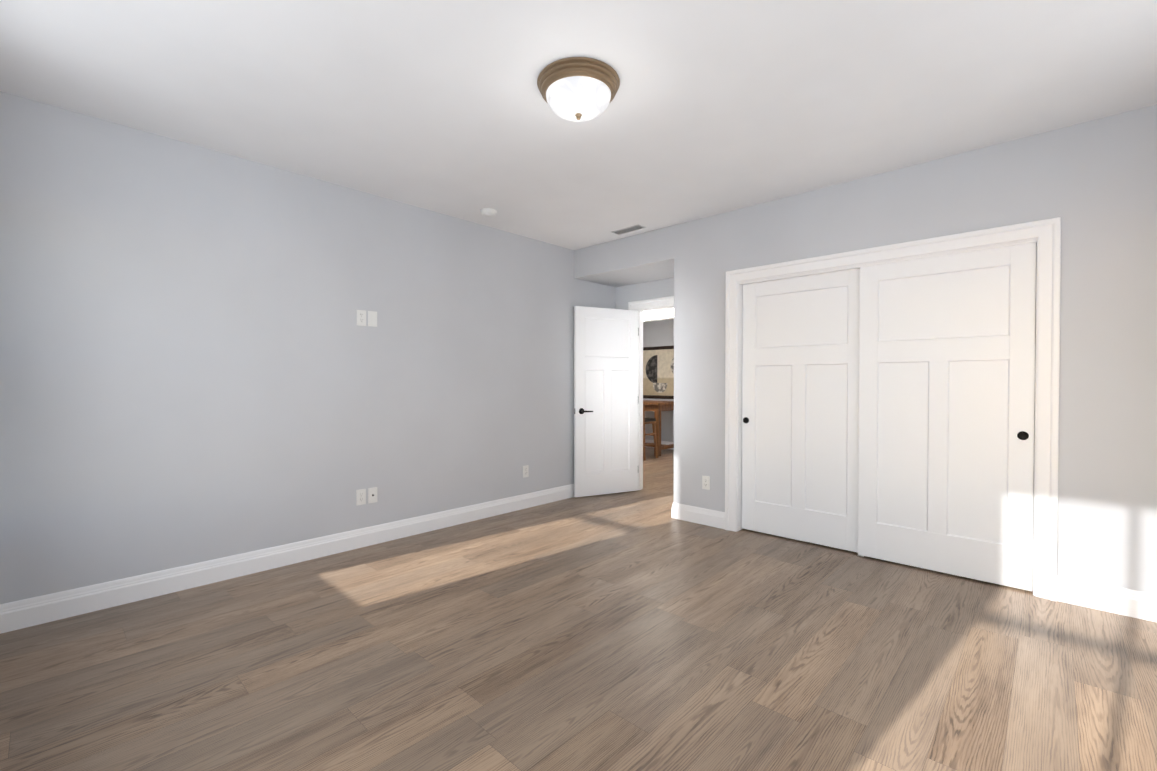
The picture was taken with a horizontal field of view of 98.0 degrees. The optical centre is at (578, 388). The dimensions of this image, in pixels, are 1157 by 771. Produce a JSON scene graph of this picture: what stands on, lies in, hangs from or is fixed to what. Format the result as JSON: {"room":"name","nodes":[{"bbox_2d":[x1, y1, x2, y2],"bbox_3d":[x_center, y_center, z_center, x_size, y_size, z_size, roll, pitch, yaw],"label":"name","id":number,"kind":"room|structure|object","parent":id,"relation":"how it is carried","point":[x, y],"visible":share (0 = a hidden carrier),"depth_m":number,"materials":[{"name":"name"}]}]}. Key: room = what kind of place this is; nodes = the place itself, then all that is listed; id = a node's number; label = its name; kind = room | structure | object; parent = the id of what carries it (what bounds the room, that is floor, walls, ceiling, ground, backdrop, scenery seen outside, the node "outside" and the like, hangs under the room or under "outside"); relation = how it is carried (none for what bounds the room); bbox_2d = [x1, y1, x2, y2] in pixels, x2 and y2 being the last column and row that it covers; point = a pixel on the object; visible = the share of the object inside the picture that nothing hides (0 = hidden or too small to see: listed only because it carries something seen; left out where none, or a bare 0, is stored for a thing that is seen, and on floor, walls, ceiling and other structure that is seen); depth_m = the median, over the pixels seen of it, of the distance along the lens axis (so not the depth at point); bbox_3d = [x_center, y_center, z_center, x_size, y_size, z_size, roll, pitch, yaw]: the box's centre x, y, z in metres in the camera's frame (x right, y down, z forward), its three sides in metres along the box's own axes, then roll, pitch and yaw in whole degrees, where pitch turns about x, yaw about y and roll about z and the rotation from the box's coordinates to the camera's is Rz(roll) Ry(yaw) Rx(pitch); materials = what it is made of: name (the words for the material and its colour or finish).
{"room":"empty bedroom","nodes":[
{"label":"empty bedroom","id":0,"kind":"room"},
{"bbox_2d":[0,91,614,603],"bbox_3d":[-1.283,-0.149,4.187,0.120,2.650,5.120,1,1,43],"label":"wall","id":1,"kind":"structure","parent":0,"point":[198,363],"depth_m":3.17,"materials":[{"name":"grey paint"}]},
{"bbox_2d":[0,484,573,633],"bbox_3d":[-1.276,1.107,4.113,0.014,0.140,5.000,1,1,43],"label":"baseboard","id":2,"kind":"structure","parent":1,"relation":"attached to","point":[25,613],"depth_m":3.16,"materials":[{"name":"white paint"}]},
{"bbox_2d":[356,489,365,505],"bbox_3d":[-1.621,0.806,3.747,0.008,0.115,0.070,1,1,43],"label":"outlet","id":3,"kind":"object","parent":1,"relation":"attached to","point":[360,496],"visible":1,"depth_m":3.75,"materials":[{"name":"white plastic"}]},
{"bbox_2d":[357,310,365,325],"bbox_3d":[-1.614,-0.529,3.738,0.008,0.115,0.070,1,1,43],"label":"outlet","id":4,"kind":"object","parent":1,"relation":"attached to","point":[361,317],"visible":1,"depth_m":3.74,"materials":[{"name":"white plastic"}]},
{"bbox_2d":[368,311,376,326],"bbox_3d":[-1.557,-0.529,3.800,0.007,0.115,0.070,1,1,43],"label":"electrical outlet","id":5,"kind":"object","parent":1,"relation":"attached to","point":[372,318],"visible":1,"depth_m":3.80,"materials":[{"name":"white plastic"}]},
{"bbox_2d":[368,487,376,503],"bbox_3d":[-1.557,0.806,3.809,0.016,0.115,0.070,1,1,43],"label":"outlet","id":6,"kind":"object","parent":1,"relation":"attached to","point":[372,495],"visible":1,"depth_m":3.81,"materials":[{"name":"white plastic"}]},
{"bbox_2d":[523,465,528,477],"bbox_3d":[-0.516,0.807,4.919,0.008,0.115,0.070,1,1,43],"label":"outlet","id":7,"kind":"object","parent":1,"relation":"attached to","point":[526,471],"visible":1,"depth_m":4.92,"materials":[{"name":"white plastic"}]},
{"bbox_2d":[0,447,1156,770],"bbox_3d":[0.033,1.214,5.148,8.740,0.100,8.540,1,1,43],"label":"floor","id":8,"kind":"structure","parent":0,"point":[642,629],"depth_m":2.18,"materials":[{"name":"brown wood"}]},
{"bbox_2d":[643,406,657,460],"bbox_3d":[1.026,0.697,8.191,0.398,0.860,0.398,1,1,43],"label":"bar stool","id":9,"kind":"object","parent":8,"relation":"on","point":[652,421],"visible":0.44,"depth_m":8.09,"materials":[{"name":"brown wood"}]},
{"bbox_2d":[643,400,673,456],"bbox_3d":[1.115,0.667,9.028,1.340,0.900,0.800,1,1,43],"label":"table","id":10,"kind":"object","parent":8,"relation":"on","point":[657,407],"visible":0.27,"depth_m":8.39,"materials":[{"name":"brown wood"}]},
{"bbox_2d":[0,0,1156,249],"bbox_3d":[0.033,-1.546,5.114,8.740,0.120,8.540,1,1,43],"label":"ceiling","id":11,"kind":"structure","parent":0,"point":[712,108],"depth_m":2.41,"materials":[{"name":"white paint"}]},
{"bbox_2d":[480,208,496,216],"bbox_3d":[-0.745,-1.454,4.158,0.136,0.040,0.136,1,1,43],"label":"smoke detector","id":12,"kind":"object","parent":11,"relation":"attached to","point":[488,212],"visible":1,"depth_m":4.12,"materials":[{"name":"white plastic"}]},
{"bbox_2d":[537,57,619,121],"bbox_3d":[0.000,-1.365,2.384,0.392,0.175,0.392,1,1,43],"label":"lamp","id":13,"kind":"object","parent":11,"relation":"attached to","point":[578,89],"visible":1,"depth_m":2.28,"materials":[{"name":"white glass"}]},
{"bbox_2d":[574,225,673,286],"bbox_3d":[0.649,-1.337,5.223,1.250,0.300,0.700,1,1,43],"label":"soffit","id":14,"kind":"structure","parent":11,"relation":"attached to","point":[641,258],"depth_m":5.02,"materials":[{"name":"grey paint"}]},
{"bbox_2d":[612,224,645,234],"bbox_3d":[0.464,-1.476,4.668,0.320,0.008,0.120,1,1,43],"label":"ceiling vent","id":15,"kind":"object","parent":11,"relation":"in","point":[629,229],"visible":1,"depth_m":4.65,"materials":[{"name":"white metal"}]},
{"bbox_2d":[643,308,673,321],"bbox_3d":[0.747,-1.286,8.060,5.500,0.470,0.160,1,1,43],"label":"door frame","id":16,"kind":"structure","parent":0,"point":[658,315],"depth_m":7.54,"materials":[{"name":"white paint"}]},
{"bbox_2d":[643,319,673,441],"bbox_3d":[1.831,-0.211,9.222,5.740,2.650,0.120,1,1,43],"label":"wall","id":17,"kind":"structure","parent":0,"point":[658,333],"depth_m":9.39,"materials":[{"name":"grey paint"}]},
{"bbox_2d":[643,345,673,398],"bbox_3d":[1.596,-0.307,9.337,1.120,0.980,0.034,1,1,43],"label":"framed picture","id":18,"kind":"object","parent":17,"relation":"attached to","point":[658,372],"visible":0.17,"depth_m":9.43,"materials":[{"name":"beige paper"}]},
{"bbox_2d":[645,439,673,449],"bbox_3d":[1.785,1.045,9.189,5.500,0.140,0.014,1,1,43],"label":"baseboard","id":19,"kind":"structure","parent":17,"relation":"attached to","point":[662,442],"depth_m":9.36,"materials":[{"name":"white paint"}]},
{"bbox_2d":[674,222,685,504],"bbox_3d":[1.147,-0.156,4.767,0.120,2.650,0.700,1,1,43],"label":"wall","id":20,"kind":"structure","parent":0,"point":[679,341],"depth_m":4.51,"materials":[{"name":"grey paint"}]},
{"bbox_2d":[615,245,1036,540],"bbox_3d":[2.113,-0.152,4.421,4.500,2.650,0.120,1,1,43],"label":"wall","id":21,"kind":"structure","parent":0,"point":[625,295],"depth_m":5.60,"materials":[{"name":"grey paint"}]},
{"bbox_2d":[628,296,673,489],"bbox_3d":[0.979,0.085,5.474,0.990,2.150,0.149,1,1,43],"label":"door frame","id":22,"kind":"structure","parent":21,"relation":"attached to","point":[640,402],"depth_m":5.74,"materials":[{"name":"white paint"}]},
{"bbox_2d":[574,306,637,496],"bbox_3d":[0.316,0.135,5.513,0.794,2.030,0.143,0,1,-26],"label":"door leaf","id":23,"kind":"structure","parent":22,"relation":"attached to","point":[605,400],"depth_m":5.49,"materials":[{"name":"white paint"}]},
{"bbox_2d":[685,104,1156,593],"bbox_3d":[2.131,-0.140,3.442,3.130,2.650,0.120,1,1,43],"label":"wall","id":24,"kind":"structure","parent":0,"point":[1092,184],"depth_m":2.79,"materials":[{"name":"grey paint"}]},
{"bbox_2d":[672,502,724,528],"bbox_3d":[1.049,1.104,4.384,0.505,0.140,0.014,1,1,43],"label":"baseboard","id":25,"kind":"structure","parent":24,"relation":"attached to","point":[703,516],"depth_m":4.38,"materials":[{"name":"white paint"}]},
{"bbox_2d":[702,476,709,489],"bbox_3d":[1.100,0.809,4.338,0.070,0.115,0.008,1,1,43],"label":"outlet","id":26,"kind":"object","parent":24,"relation":"attached to","point":[705,482],"visible":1,"depth_m":4.33,"materials":[{"name":"white plastic"}]},
{"bbox_2d":[742,269,859,552],"bbox_3d":[1.705,0.153,3.882,0.915,2.030,0.039,1,1,43],"label":"closet door","id":27,"kind":"structure","parent":24,"relation":"in","point":[800,403],"depth_m":3.85,"materials":[{"name":"white paint"}]},
{"bbox_2d":[725,217,1060,601],"bbox_3d":[2.011,0.151,3.558,1.840,2.065,0.122,1,1,43],"label":"door frame","id":28,"kind":"structure","parent":24,"relation":"attached to","point":[739,402],"depth_m":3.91,"materials":[{"name":"white paint"}]},
{"bbox_2d":[858,242,1035,590],"bbox_3d":[2.320,0.161,3.239,0.915,2.030,0.039,1,1,43],"label":"closet door","id":29,"kind":"structure","parent":24,"relation":"in","point":[946,403],"depth_m":3.19,"materials":[{"name":"white paint"}]},
{"bbox_2d":[1057,576,1156,621],"bbox_3d":[2.949,1.125,2.593,0.695,0.140,0.014,1,1,43],"label":"baseboard","id":30,"kind":"structure","parent":24,"relation":"attached to","point":[1112,599],"depth_m":2.69,"materials":[{"name":"white paint"}]}
]}

